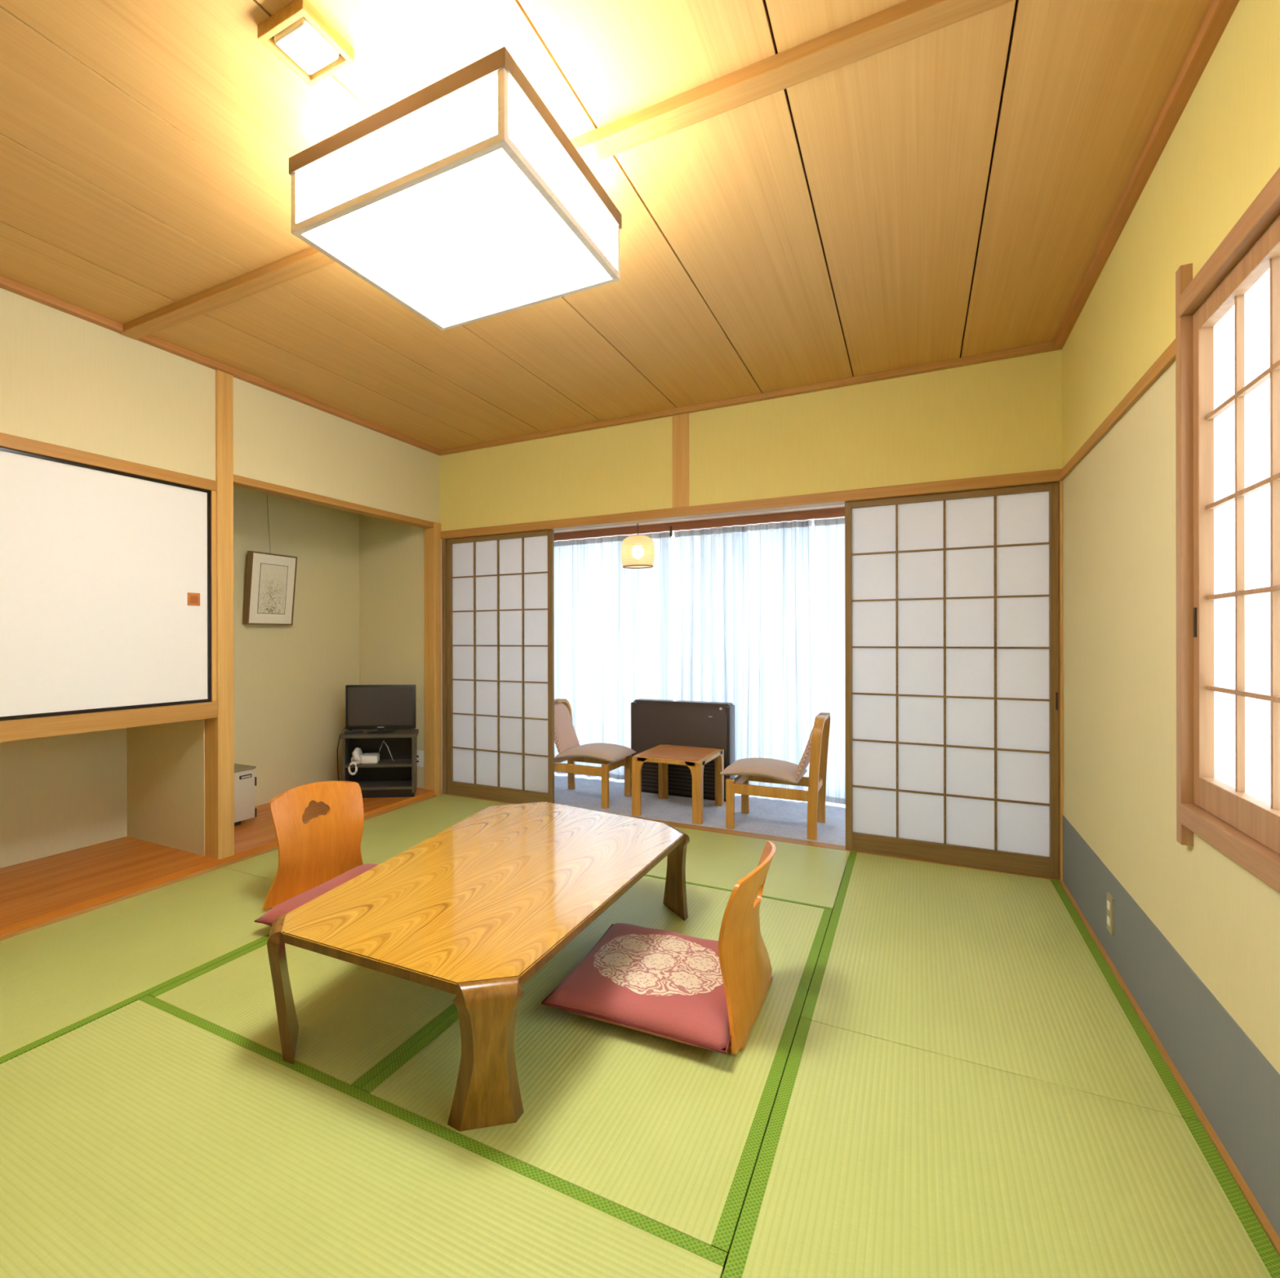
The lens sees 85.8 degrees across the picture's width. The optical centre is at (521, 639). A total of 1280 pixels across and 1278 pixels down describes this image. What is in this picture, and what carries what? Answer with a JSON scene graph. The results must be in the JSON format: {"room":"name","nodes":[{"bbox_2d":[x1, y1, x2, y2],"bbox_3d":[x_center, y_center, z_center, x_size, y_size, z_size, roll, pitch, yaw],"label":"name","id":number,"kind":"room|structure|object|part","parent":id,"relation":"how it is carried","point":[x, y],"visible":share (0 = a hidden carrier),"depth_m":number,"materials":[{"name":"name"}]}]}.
{"room":"japanese ryokan room","nodes":[
{"label":"japanese ryokan room","id":0,"kind":"room"},
{"bbox_2d":[0,787,436,936],"bbox_3d":[-1.815,1.110,3.435,0.785,0.095,3.510,0,0,30],"label":"floor","id":1,"kind":"structure","parent":0,"point":[42,890],"depth_m":3.13,"materials":[{"name":"wood"}]},
{"bbox_2d":[234,763,256,826],"bbox_3d":[-1.752,0.902,3.865,0.303,0.320,0.353,0,0,30],"label":"mini fridge","id":2,"kind":"object","parent":1,"relation":"on","point":[245,780],"visible":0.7,"depth_m":3.88,"materials":[{"name":"beige plastic"}]},
{"bbox_3d":[-1.577,0.787,3.876,0.007,0.020,0.080,0,0,30],"label":"handle","id":3,"kind":"part","parent":2,"relation":"part of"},
{"bbox_2d":[339,728,418,798],"bbox_3d":[-0.962,0.847,4.647,0.498,0.425,0.312,0,0,-5],"label":"tv stand","id":4,"kind":"object","parent":1,"relation":"on","point":[387,778],"visible":0.71,"depth_m":4.68,"materials":[{"name":"grey laminate"}]},
{"bbox_2d":[337,728,351,781],"bbox_3d":[-1.222,0.836,4.664,0.104,0.448,0.076,0,0,-5],"label":"power cable","id":5,"kind":"object","parent":4,"relation":"hanging from","point":[344,728],"visible":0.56,"depth_m":4.63,"materials":[{"name":"black plastic"}]},
{"bbox_3d":[-1.186,0.844,4.594,0.018,0.373,0.220,0,0,-5],"label":"panel","id":6,"kind":"part","parent":4,"relation":"part of","materials":[{"name":"grey laminate"}]},
{"bbox_2d":[342,729,363,733],"bbox_3d":[-1.137,0.626,4.578,0.130,0.018,0.036,0,0,-30],"label":"remote control","id":7,"kind":"object","parent":4,"relation":"on","point":[355,731],"visible":1,"depth_m":4.57,"materials":[{"name":"black plastic"}]},
{"bbox_2d":[347,741,395,775],"bbox_3d":[-1.008,0.793,4.586,0.299,0.224,0.172,0,0,-5],"label":"telephone","id":8,"kind":"object","parent":4,"relation":"on","point":[358,757],"visible":1,"depth_m":4.53,"materials":[{"name":"white plastic"}]},
{"bbox_3d":[-1.119,0.861,4.501,0.062,0.089,0.021,0,0,-5],"label":"coiled cord","id":9,"kind":"part","parent":8,"relation":"part of","materials":[{"name":"white plastic"}]},
{"bbox_3d":[-0.912,0.757,4.571,0.119,0.152,0.037,0,0,-15],"label":"line cord","id":10,"kind":"part","parent":8,"relation":"part of","materials":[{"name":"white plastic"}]},
{"bbox_2d":[345,759,411,768],"bbox_3d":[-0.958,0.846,4.608,0.438,0.018,0.201,0,0,-5],"label":"shelf","id":11,"kind":"object","parent":4,"relation":"attached to","point":[382,762],"depth_m":4.53,"materials":[{"name":"grey laminate"}]},
{"bbox_2d":[345,684,416,733],"bbox_3d":[-0.957,0.473,4.620,0.470,0.322,0.150,0,0,-5],"label":"television","id":12,"kind":"object","parent":4,"relation":"on","point":[367,707],"visible":1,"depth_m":4.60,"materials":[{"name":"black plastic"}]},
{"bbox_3d":[-0.967,0.838,4.713,0.438,0.363,0.010,0,0,-5],"label":"panel","id":13,"kind":"part","parent":4,"relation":"part of","materials":[{"name":"black laminate"}]},
{"bbox_2d":[355,780,412,790],"bbox_3d":[-0.958,0.996,4.608,0.438,0.018,0.201,0,0,-5],"label":"shelf","id":14,"kind":"object","parent":4,"relation":"attached to","point":[364,784],"depth_m":4.59,"materials":[{"name":"grey laminate"}]},
{"bbox_3d":[-0.732,0.843,4.633,0.018,0.373,0.220,0,0,-5],"label":"panel","id":15,"kind":"part","parent":4,"relation":"part of","materials":[{"name":"grey laminate"}]},
{"bbox_2d":[0,288,439,868],"bbox_3d":[-2.097,-0.107,3.048,0.851,2.540,4.762,0,0,30],"label":"wall","id":16,"kind":"structure","parent":0,"point":[67,380],"depth_m":3.62,"materials":[{"name":"paint"}]},
{"bbox_2d":[0,446,211,720],"bbox_3d":[-1.729,-0.205,2.864,0.026,1.013,0.912,0,0,30],"label":"closet door","id":17,"kind":"structure","parent":16,"relation":"in","point":[105,578],"depth_m":2.81,"materials":[{"name":"beige paper"}]},
{"bbox_3d":[-1.537,-0.186,3.179,0.005,0.060,0.063,0,0,30],"label":"finger pull","id":18,"kind":"part","parent":17,"relation":"part of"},
{"bbox_2d":[0,432,217,491],"bbox_3d":[-1.784,-0.737,2.822,0.100,0.050,1.089,0,0,30],"label":"trim","id":19,"kind":"structure","parent":16,"relation":"attached to","point":[6,441],"depth_m":2.80,"materials":[{"name":"brown wood"}]},
{"bbox_2d":[0,702,217,742],"bbox_3d":[-1.956,0.342,2.520,0.102,0.078,1.789,0,0,30],"label":"trim","id":20,"kind":"structure","parent":16,"relation":"attached to","point":[16,730],"depth_m":2.80,"materials":[{"name":"brown wood"}]},
{"bbox_2d":[210,490,217,702],"bbox_3d":[-1.518,-0.205,3.284,0.094,1.016,0.025,0,0,30],"label":"trim","id":21,"kind":"structure","parent":16,"relation":"attached to","point":[213,494],"depth_m":3.26,"materials":[{"name":"wood"}]},
{"bbox_2d":[0,795,435,941],"bbox_3d":[-1.470,1.121,3.237,0.010,0.062,3.456,0,0,30],"label":"trim","id":22,"kind":"structure","parent":16,"relation":"attached to","point":[190,876],"depth_m":2.97,"materials":[{"name":"brown wood"}]},
{"bbox_2d":[204,369,234,859],"bbox_3d":[-1.487,-0.115,3.331,0.109,2.372,0.090,0,0,30],"label":"wooden pillar","id":23,"kind":"structure","parent":16,"relation":"attached to","point":[220,731],"depth_m":3.30,"materials":[{"name":"wood"}]},
{"bbox_2d":[0,275,440,454],"bbox_3d":[-1.724,-1.313,2.814,0.037,0.031,4.536,0,0,30],"label":"trim","id":24,"kind":"structure","parent":16,"relation":"attached to","point":[7,284],"depth_m":3.15,"materials":[{"name":"brown wood"}]},
{"bbox_2d":[242,497,297,625],"bbox_3d":[-1.605,-0.587,4.340,0.093,0.995,0.352,0,0,30],"label":"framed picture","id":25,"kind":"object","parent":16,"relation":"attached to","point":[270,578],"visible":0.98,"depth_m":4.31},
{"bbox_3d":[-1.604,-0.318,4.340,0.093,0.457,0.352,0,0,30],"label":"frame","id":26,"kind":"part","parent":25,"relation":"part of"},
{"bbox_2d":[257,563,288,614],"bbox_3d":[-1.587,-0.318,4.330,0.035,0.314,0.214,0,0,30],"label":"print","id":27,"kind":"object","parent":25,"relation":"attached to","point":[272,578],"depth_m":4.33},
{"bbox_2d":[233,474,433,528],"bbox_3d":[-1.053,-0.797,4.065,0.083,0.038,1.619,0,0,30],"label":"trim","id":28,"kind":"structure","parent":16,"relation":"attached to","point":[241,482],"depth_m":3.88,"materials":[{"name":"brown wood"}]},
{"bbox_2d":[417,750,424,767],"bbox_3d":[-0.723,0.851,4.813,0.082,0.116,0.008,0,0,30],"label":"wall outlet","id":29,"kind":"object","parent":16,"relation":"attached to","point":[420,754],"visible":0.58,"depth_m":4.80,"materials":[{"name":"plastic"}]},
{"bbox_2d":[423,521,441,795],"bbox_3d":[-0.625,0.140,4.790,0.091,1.918,0.083,0,0,30],"label":"trim","id":30,"kind":"structure","parent":16,"relation":"attached to","point":[432,536],"depth_m":4.76,"materials":[{"name":"wood"}]},
{"bbox_2d":[441,538,447,794],"bbox_3d":[-0.526,0.195,4.835,0.031,1.807,0.094,0,0,30],"label":"trim","id":31,"kind":"structure","parent":16,"relation":"attached to","point":[444,554],"depth_m":4.79,"materials":[{"name":"brown wood"}]},
{"bbox_2d":[440,538,442,784],"bbox_3d":[-0.447,0.148,5.498,0.100,2.000,1.143,0,0,30],"label":"wall","id":32,"kind":"structure","parent":0,"point":[441,539],"depth_m":5.13,"materials":[{"name":"paint"}]},
{"bbox_2d":[0,0,1213,449],"bbox_3d":[-0.222,-1.371,1.955,3.693,0.080,4.762,0,0,30],"label":"ceiling","id":33,"kind":"structure","parent":0,"point":[951,192],"depth_m":1.99,"materials":[{"name":"brown wood"}]},
{"bbox_2d":[257,0,354,86],"bbox_3d":[-0.474,-1.315,1.499,0.140,0.033,0.151,0,0,30],"label":"recessed light","id":34,"kind":"object","parent":33,"relation":"in","point":[297,33],"visible":1,"depth_m":1.48,"materials":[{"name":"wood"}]},
{"bbox_2d":[288,46,622,330],"bbox_3d":[-0.153,-1.190,1.866,0.655,0.283,0.655,0,0,30],"label":"ceiling lamp","id":35,"kind":"object","parent":33,"relation":"attached to","point":[462,200],"visible":1,"depth_m":1.70,"materials":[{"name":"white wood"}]},
{"bbox_2d":[119,0,1013,339],"bbox_3d":[-0.180,-1.315,2.027,3.491,0.035,0.072,0,0,30],"label":"ceiling beam","id":36,"kind":"structure","parent":33,"relation":"attached to","point":[907,20],"depth_m":1.63,"materials":[{"name":"brown wood"}]},
{"bbox_2d":[553,504,844,533],"bbox_3d":[1.280,-0.888,4.492,4.100,0.075,1.143,0,0,30],"label":"ceiling","id":37,"kind":"structure","parent":0,"point":[842,505],"depth_m":4.77,"materials":[{"name":"paint"}]},
{"bbox_2d":[621,523,654,568],"bbox_3d":[0.795,-0.670,4.626,0.228,0.360,0.228,0,0,-40],"label":"pendant lamp","id":38,"kind":"object","parent":37,"relation":"hanging from","point":[637,552],"visible":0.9,"depth_m":4.54,"materials":[{"name":"white"}]},
{"bbox_2d":[554,506,844,542],"bbox_3d":[1.342,-0.801,4.848,3.350,0.100,0.077,0,0,30],"label":"rail","id":39,"kind":"object","parent":37,"relation":"attached to","point":[837,513],"visible":0.52,"depth_m":4.83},
{"bbox_2d":[554,532,673,780],"bbox_3d":[0.505,0.145,5.339,1.417,1.868,0.073,0,0,30],"label":"lace curtain","id":40,"kind":"object","parent":39,"relation":"hanging from","point":[614,624],"visible":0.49,"depth_m":5.23,"materials":[{"name":"white fabric"}]},
{"bbox_2d":[674,520,813,791],"bbox_3d":[1.531,0.143,4.742,0.952,1.868,0.098,0,0,30],"label":"lace curtain","id":41,"kind":"object","parent":39,"relation":"hanging from","point":[744,595],"visible":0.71,"depth_m":4.69,"materials":[{"name":"white fabric"}]},
{"bbox_2d":[813,517,845,804],"bbox_3d":[2.302,0.142,4.297,0.832,1.868,0.047,0,0,29],"label":"lace curtain","id":42,"kind":"object","parent":39,"relation":"hanging from","point":[829,534],"visible":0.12,"depth_m":4.46,"materials":[{"name":"white fabric"}]},
{"bbox_2d":[440,349,1062,531],"bbox_3d":[0.951,-1.073,3.973,3.693,0.622,0.085,0,0,30],"label":"wall","id":43,"kind":"structure","parent":0,"point":[1004,416],"depth_m":3.63,"materials":[{"name":"paint"}]},
{"bbox_2d":[446,529,554,804],"bbox_3d":[-0.156,0.195,4.601,0.838,1.804,0.030,0,0,30],"label":"door","id":44,"kind":"structure","parent":43,"relation":"in","point":[500,588],"depth_m":4.60,"materials":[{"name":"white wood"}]},
{"bbox_3d":[-0.158,-0.691,4.601,0.775,0.034,0.028,0,0,30],"label":"rail","id":45,"kind":"part","parent":44,"relation":"part of","materials":[{"name":"brown wood"}]},
{"bbox_3d":[-0.154,1.051,4.602,0.775,0.091,0.028,0,0,30],"label":"rail","id":46,"kind":"part","parent":44,"relation":"part of","materials":[{"name":"brown wood"}]},
{"bbox_2d":[672,413,688,507],"bbox_3d":[0.927,-1.035,3.940,0.098,0.543,0.016,0,0,30],"label":"trim","id":47,"kind":"structure","parent":43,"relation":"attached to","point":[680,422],"depth_m":3.93,"materials":[{"name":"wood"}]},
{"bbox_2d":[437,342,1063,455],"bbox_3d":[0.921,-1.320,3.922,3.493,0.031,0.037,0,0,30],"label":"trim","id":48,"kind":"structure","parent":43,"relation":"attached to","point":[1046,347],"depth_m":3.63,"materials":[{"name":"brown wood"}]},
{"bbox_2d":[440,468,1062,539],"bbox_3d":[0.957,-0.737,3.964,3.471,0.054,0.106,0,0,30],"label":"trim","id":49,"kind":"structure","parent":43,"relation":"attached to","point":[834,498],"depth_m":3.68,"materials":[{"name":"brown wood"}]},
{"bbox_2d":[844,482,1059,879],"bbox_3d":[2.067,0.190,3.308,0.879,1.804,0.031,0,0,30],"label":"door","id":50,"kind":"structure","parent":43,"relation":"in","point":[952,598],"depth_m":3.29,"materials":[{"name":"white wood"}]},
{"bbox_3d":[2.065,-0.695,3.308,0.816,0.034,0.028,0,0,30],"label":"rail","id":51,"kind":"part","parent":50,"relation":"part of","materials":[{"name":"brown wood"}]},
{"bbox_3d":[2.069,1.047,3.309,0.816,0.091,0.028,0,0,30],"label":"rail","id":52,"kind":"part","parent":50,"relation":"part of","materials":[{"name":"brown wood"}]},
{"bbox_3d":[2.433,0.283,3.080,0.008,0.080,0.005,0,0,30],"label":"finger pull","id":53,"kind":"part","parent":50,"relation":"part of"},
{"bbox_2d":[444,794,1058,880],"bbox_3d":[0.966,1.123,3.972,3.473,0.055,0.089,0,0,30],"label":"trim","id":54,"kind":"structure","parent":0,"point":[822,845],"depth_m":3.72,"materials":[{"name":"brown wood"}]},
{"bbox_2d":[1062,0,1279,1075],"bbox_3d":[1.334,-0.113,1.053,0.100,2.540,4.762,0,0,30],"label":"wall","id":55,"kind":"structure","parent":0,"point":[1119,502],"depth_m":1.89,"materials":[{"name":"paint"}]},
{"bbox_2d":[1058,480,1062,880],"bbox_3d":[2.458,0.189,3.096,0.008,1.807,0.100,0,0,30],"label":"trim","id":56,"kind":"structure","parent":55,"relation":"attached to","point":[1060,521],"depth_m":3.05,"materials":[{"name":"wood"}]},
{"bbox_2d":[1106,892,1114,936],"bbox_3d":[1.988,0.928,2.289,0.010,0.123,0.070,0,0,30],"label":"wall outlet","id":57,"kind":"object","parent":55,"relation":"attached to","point":[1110,900],"visible":1,"depth_m":2.27,"materials":[{"name":"white plastic"}]},
{"bbox_2d":[1106,915,1110,926],"bbox_3d":[1.985,0.954,2.291,0.004,0.026,0.030,0,0,30],"label":"socket","id":58,"kind":"object","parent":57,"relation":"attached to","point":[1108,917],"depth_m":2.29,"materials":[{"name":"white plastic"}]},
{"bbox_2d":[1106,900,1110,911],"bbox_3d":[1.985,0.901,2.291,0.004,0.026,0.030,0,0,30],"label":"socket","id":59,"kind":"object","parent":57,"relation":"attached to","point":[1108,901],"depth_m":2.29,"materials":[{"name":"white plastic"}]},
{"bbox_2d":[1059,338,1175,480],"bbox_3d":[2.022,-0.732,2.349,0.014,0.041,1.611,0,0,30],"label":"trim","id":60,"kind":"structure","parent":55,"relation":"attached to","point":[1167,357],"depth_m":2.10,"materials":[{"name":"brown wood"}]},
{"bbox_2d":[1053,0,1239,347],"bbox_3d":[1.267,-1.319,1.075,0.037,0.031,4.536,0,0,30],"label":"trim","id":61,"kind":"structure","parent":55,"relation":"attached to","point":[1220,13],"depth_m":1.78,"materials":[{"name":"brown wood"}]},
{"bbox_2d":[1058,879,1279,1257],"bbox_3d":[1.539,1.103,1.520,0.014,0.026,3.572,0,0,30],"label":"trim","id":62,"kind":"structure","parent":55,"relation":"attached to","point":[1246,1193],"depth_m":1.60,"materials":[{"name":"brown wood"}]},
{"bbox_2d":[1062,815,1279,1238],"bbox_3d":[1.293,0.947,1.078,0.007,0.300,4.560,0,0,30],"label":"baseboard","id":63,"kind":"structure","parent":55,"relation":"attached to","point":[1235,1086],"depth_m":1.61,"materials":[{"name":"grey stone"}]},
{"bbox_2d":[1175,167,1279,893],"bbox_3d":[1.187,-0.200,0.834,0.112,1.395,1.851,0,0,30],"label":"window","id":64,"kind":"structure","parent":55,"relation":"in","point":[1228,316],"depth_m":1.45,"materials":[{"name":"brown wood"}]},
{"bbox_3d":[1.596,-0.039,1.604,0.005,0.070,0.012,0,0,30],"label":"finger pull","id":65,"kind":"part","parent":64,"relation":"part of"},
{"bbox_3d":[1.176,-0.800,0.831,0.098,0.050,1.821,0,0,30],"label":"head rail","id":66,"kind":"part","parent":64,"relation":"part of","materials":[{"name":"brown wood"}]},
{"bbox_3d":[1.178,0.422,0.832,0.098,0.050,1.821,0,0,30],"label":"sill rail","id":67,"kind":"part","parent":64,"relation":"part of","materials":[{"name":"brown wood"}]},
{"bbox_3d":[1.286,1.179,4.496,4.100,0.152,1.138,0,0,30],"label":"floor","id":68,"kind":"structure","parent":0,"visible":0},
{"bbox_2d":[441,772,845,845],"bbox_3d":[1.260,1.099,4.452,3.896,0.008,1.034,0,0,30],"label":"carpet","id":69,"kind":"object","parent":68,"relation":"on","point":[776,817],"visible":0.21,"depth_m":4.34,"materials":[{"name":"carpet"}]},
{"bbox_2d":[554,698,635,808],"bbox_3d":[0.453,0.763,4.671,0.554,0.666,0.434,0,0,30],"label":"chair","id":70,"kind":"object","parent":69,"relation":"on","point":[612,757],"visible":0.9,"depth_m":4.63,"materials":[{"name":"brown wood"}]},
{"bbox_3d":[0.266,0.849,4.780,0.026,0.045,0.376,0,0,30],"label":"cross rail","id":71,"kind":"part","parent":70,"relation":"part of","materials":[{"name":"brown wood"}]},
{"bbox_2d":[554,702,580,754],"bbox_3d":[0.292,0.617,4.765,0.133,0.330,0.330,0,0,30],"label":"cushion","id":72,"kind":"object","parent":70,"relation":"on","point":[565,735],"depth_m":4.75,"materials":[{"name":"fabric"}]},
{"bbox_3d":[0.355,0.863,4.497,0.400,0.057,0.026,0,0,30],"label":"rail","id":73,"kind":"part","parent":70,"relation":"part of","materials":[{"name":"brown wood"}]},
{"bbox_2d":[555,742,635,762],"bbox_3d":[0.511,0.769,4.638,0.420,0.080,0.405,0,0,30],"label":"seat cushion","id":74,"kind":"object","parent":70,"relation":"on","point":[611,753],"depth_m":4.54,"materials":[{"name":"beige fabric"}]},
{"bbox_3d":[0.556,0.863,4.843,0.400,0.057,0.026,0,0,30],"label":"rail","id":75,"kind":"part","parent":70,"relation":"part of","materials":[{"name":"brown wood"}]},
{"bbox_3d":[0.543,0.954,4.388,0.045,0.285,0.034,0,0,30],"label":"leg","id":76,"kind":"part","parent":70,"relation":"part of","materials":[{"name":"brown wood"}]},
{"bbox_3d":[0.632,0.849,4.568,0.028,0.045,0.368,0,0,30],"label":"cross rail","id":77,"kind":"part","parent":70,"relation":"part of","materials":[{"name":"brown wood"}]},
{"bbox_3d":[0.744,0.953,4.734,0.045,0.285,0.034,0,0,30],"label":"leg","id":78,"kind":"part","parent":70,"relation":"part of","materials":[{"name":"brown wood"}]},
{"bbox_2d":[631,744,724,825],"bbox_3d":[1.012,0.909,4.344,0.430,0.372,0.555,0,0,30],"label":"side table","id":79,"kind":"object","parent":69,"relation":"on","point":[695,758],"visible":1,"depth_m":4.21,"materials":[{"name":"brown wood"}]},
{"bbox_3d":[0.756,0.914,4.231,0.102,0.364,0.102,0,0,30],"label":"leg","id":80,"kind":"part","parent":79,"relation":"part of","materials":[{"name":"brown wood"}]},
{"bbox_3d":[0.984,0.913,4.622,0.102,0.364,0.102,0,0,30],"label":"leg","id":81,"kind":"part","parent":79,"relation":"part of","materials":[{"name":"brown wood"}]},
{"bbox_3d":[1.040,0.913,4.066,0.102,0.364,0.102,0,0,30],"label":"leg","id":82,"kind":"part","parent":79,"relation":"part of","materials":[{"name":"brown wood"}]},
{"bbox_3d":[1.267,0.913,4.457,0.102,0.364,0.102,0,0,30],"label":"leg","id":83,"kind":"part","parent":79,"relation":"part of","materials":[{"name":"brown wood"}]},
{"bbox_2d":[631,698,735,801],"bbox_3d":[1.128,0.767,4.774,0.704,0.655,0.164,0,0,30],"label":"heater","id":84,"kind":"object","parent":69,"relation":"on","point":[654,722],"visible":0.66,"depth_m":4.70,"materials":[{"name":"brown metal"}]},
{"bbox_2d":[641,761,715,794],"bbox_3d":[1.090,0.940,4.707,0.600,0.220,0.008,0,0,30],"label":"grille","id":85,"kind":"object","parent":84,"relation":"attached to","point":[680,778],"depth_m":4.70,"materials":[{"name":"metal"}]},
{"bbox_3d":[1.131,1.084,4.778,0.660,0.022,0.145,0,0,30],"label":"plate","id":86,"kind":"part","parent":84,"relation":"part of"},
{"bbox_2d":[720,712,830,840],"bbox_3d":[1.498,0.761,3.983,0.554,0.666,0.434,0,0,30],"label":"chair","id":87,"kind":"object","parent":69,"relation":"on","point":[770,771],"visible":1,"depth_m":3.87,"materials":[{"name":"brown wood"}]},
{"bbox_3d":[1.208,0.953,3.921,0.045,0.285,0.034,0,0,30],"label":"leg","id":88,"kind":"part","parent":87,"relation":"part of","materials":[{"name":"brown wood"}]},
{"bbox_3d":[1.320,0.847,4.087,0.028,0.045,0.368,0,0,30],"label":"cross rail","id":89,"kind":"part","parent":87,"relation":"part of","materials":[{"name":"brown wood"}]},
{"bbox_3d":[1.409,0.952,4.266,0.045,0.285,0.034,0,0,30],"label":"leg","id":90,"kind":"part","parent":87,"relation":"part of","materials":[{"name":"brown wood"}]},
{"bbox_2d":[720,757,807,783],"bbox_3d":[1.440,0.768,4.017,0.420,0.080,0.405,0,0,30],"label":"seat cushion","id":91,"kind":"object","parent":87,"relation":"on","point":[779,770],"depth_m":3.90,"materials":[{"name":"beige fabric"}]},
{"bbox_3d":[1.396,0.861,3.811,0.400,0.057,0.026,0,0,30],"label":"rail","id":92,"kind":"part","parent":87,"relation":"part of","materials":[{"name":"brown wood"}]},
{"bbox_3d":[1.597,0.861,4.157,0.400,0.057,0.026,0,0,30],"label":"rail","id":93,"kind":"part","parent":87,"relation":"part of","materials":[{"name":"brown wood"}]},
{"bbox_2d":[795,728,813,779],"bbox_3d":[1.659,0.614,3.889,0.133,0.330,0.330,0,0,30],"label":"cushion","id":94,"kind":"object","parent":87,"relation":"on","point":[800,770],"depth_m":3.77,"materials":[{"name":"fabric"}]},
{"bbox_3d":[1.686,0.847,3.874,0.026,0.045,0.376,0,0,30],"label":"cross rail","id":95,"kind":"part","parent":87,"relation":"part of","materials":[{"name":"brown wood"}]},
{"bbox_3d":[-0.555,1.208,2.176,4.650,0.105,4.800,0,0,30],"label":"floor","id":96,"kind":"structure","parent":0,"visible":0},
{"bbox_2d":[0,867,273,1064],"bbox_3d":[-1.525,1.129,2.296,0.836,0.055,1.770,0,0,30],"label":"mat","id":97,"kind":"object","parent":96,"relation":"on","point":[58,979],"visible":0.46,"depth_m":2.38,"materials":[{"name":"wicker"}]},
{"bbox_2d":[262,781,364,911],"bbox_3d":[-0.737,0.865,2.820,0.475,0.468,0.520,0,0,36],"label":"chair","id":98,"kind":"object","parent":97,"relation":"on","point":[314,853],"visible":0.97,"depth_m":2.93,"materials":[{"name":"orange wood"}]},
{"bbox_2d":[254,863,377,927],"bbox_3d":[-0.624,1.038,2.713,0.506,0.098,0.664,0,0,24],"label":"floor cushion","id":99,"kind":"object","parent":98,"relation":"on","point":[294,903],"visible":0.2,"depth_m":2.64,"materials":[{"name":"fabric"}]},
{"bbox_2d":[149,939,457,1089],"bbox_3d":[-0.330,1.127,2.643,0.876,0.055,1.768,0,0,30],"label":"mat","id":100,"kind":"object","parent":96,"relation":"on","point":[354,1021],"visible":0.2,"depth_m":2.03,"materials":[{"name":"wicker"}]},
{"bbox_2d":[266,801,689,1132],"bbox_3d":[-0.053,0.931,2.346,0.928,0.336,1.608,0,0,30],"label":"table","id":101,"kind":"object","parent":100,"relation":"on","point":[474,909],"visible":1,"depth_m":1.90,"materials":[{"name":"brown wood"}]},
{"bbox_3d":[-0.643,0.932,1.827,0.069,0.336,0.175,0,0,-14],"label":"leg","id":102,"kind":"part","parent":101,"relation":"part of","materials":[{"name":"brown wood"}]},
{"bbox_3d":[-0.073,0.931,1.518,0.177,0.336,0.072,0,0,-13],"label":"leg","id":103,"kind":"part","parent":101,"relation":"part of","materials":[{"name":"brown wood"}]},
{"bbox_3d":[-0.019,0.930,3.141,0.270,0.336,0.057,0,0,-18],"label":"leg","id":104,"kind":"part","parent":101,"relation":"part of","materials":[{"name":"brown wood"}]},
{"bbox_3d":[0.628,0.929,2.730,0.036,0.336,0.186,0,0,-15],"label":"leg","id":105,"kind":"part","parent":101,"relation":"part of","materials":[{"name":"brown wood"}]},
{"bbox_2d":[0,995,727,1277],"bbox_3d":[-0.619,1.128,1.265,1.761,0.055,0.899,0,0,30],"label":"mat","id":106,"kind":"object","parent":96,"relation":"on","point":[150,1138],"visible":0.94,"depth_m":1.37,"materials":[{"name":"wicker"}]},
{"bbox_2d":[223,794,509,880],"bbox_3d":[-0.635,1.127,3.827,0.836,0.055,1.766,0,0,30],"label":"mat","id":107,"kind":"object","parent":96,"relation":"on","point":[386,836],"visible":0.3,"depth_m":3.93,"materials":[{"name":"wicker"}]},
{"bbox_2d":[360,875,832,1257],"bbox_3d":[0.433,1.125,2.200,0.882,0.055,1.768,0,0,30],"label":"mat","id":108,"kind":"object","parent":96,"relation":"on","point":[669,1133],"visible":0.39,"depth_m":1.67,"materials":[{"name":"wicker"}]},
{"bbox_2d":[718,841,775,1054],"bbox_3d":[0.527,0.863,2.089,0.475,0.468,0.520,0,0,30],"label":"chair","id":109,"kind":"object","parent":108,"relation":"on","point":[746,971],"visible":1,"depth_m":1.88,"materials":[{"name":"orange wood"}]},
{"bbox_2d":[541,923,731,1054],"bbox_3d":[0.426,1.040,2.102,0.520,0.088,0.605,0,0,27],"label":"floor cushion","id":110,"kind":"object","parent":109,"relation":"on","point":[668,985],"visible":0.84,"depth_m":1.96,"materials":[{"name":"fabric"}]},
{"bbox_2d":[644,826,849,910],"bbox_3d":[0.716,1.124,3.562,1.761,0.055,0.866,0,0,30],"label":"mat","id":111,"kind":"object","parent":96,"relation":"on","point":[800,874],"visible":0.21,"depth_m":3.27,"materials":[{"name":"wicker"}]},
{"bbox_2d":[800,851,1199,1121],"bbox_3d":[1.619,1.122,2.516,0.846,0.055,1.766,0,0,30],"label":"mat","id":112,"kind":"object","parent":96,"relation":"on","point":[1000,971],"visible":0.77,"depth_m":2.17,"materials":[{"name":"wicker"}]},
{"bbox_2d":[721,1017,1279,1277],"bbox_3d":[0.729,1.125,0.985,0.846,0.055,1.770,0,0,30],"label":"mat","id":113,"kind":"object","parent":96,"relation":"on","point":[877,1158],"visible":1,"depth_m":1.37,"materials":[{"name":"wicker"}]}
]}

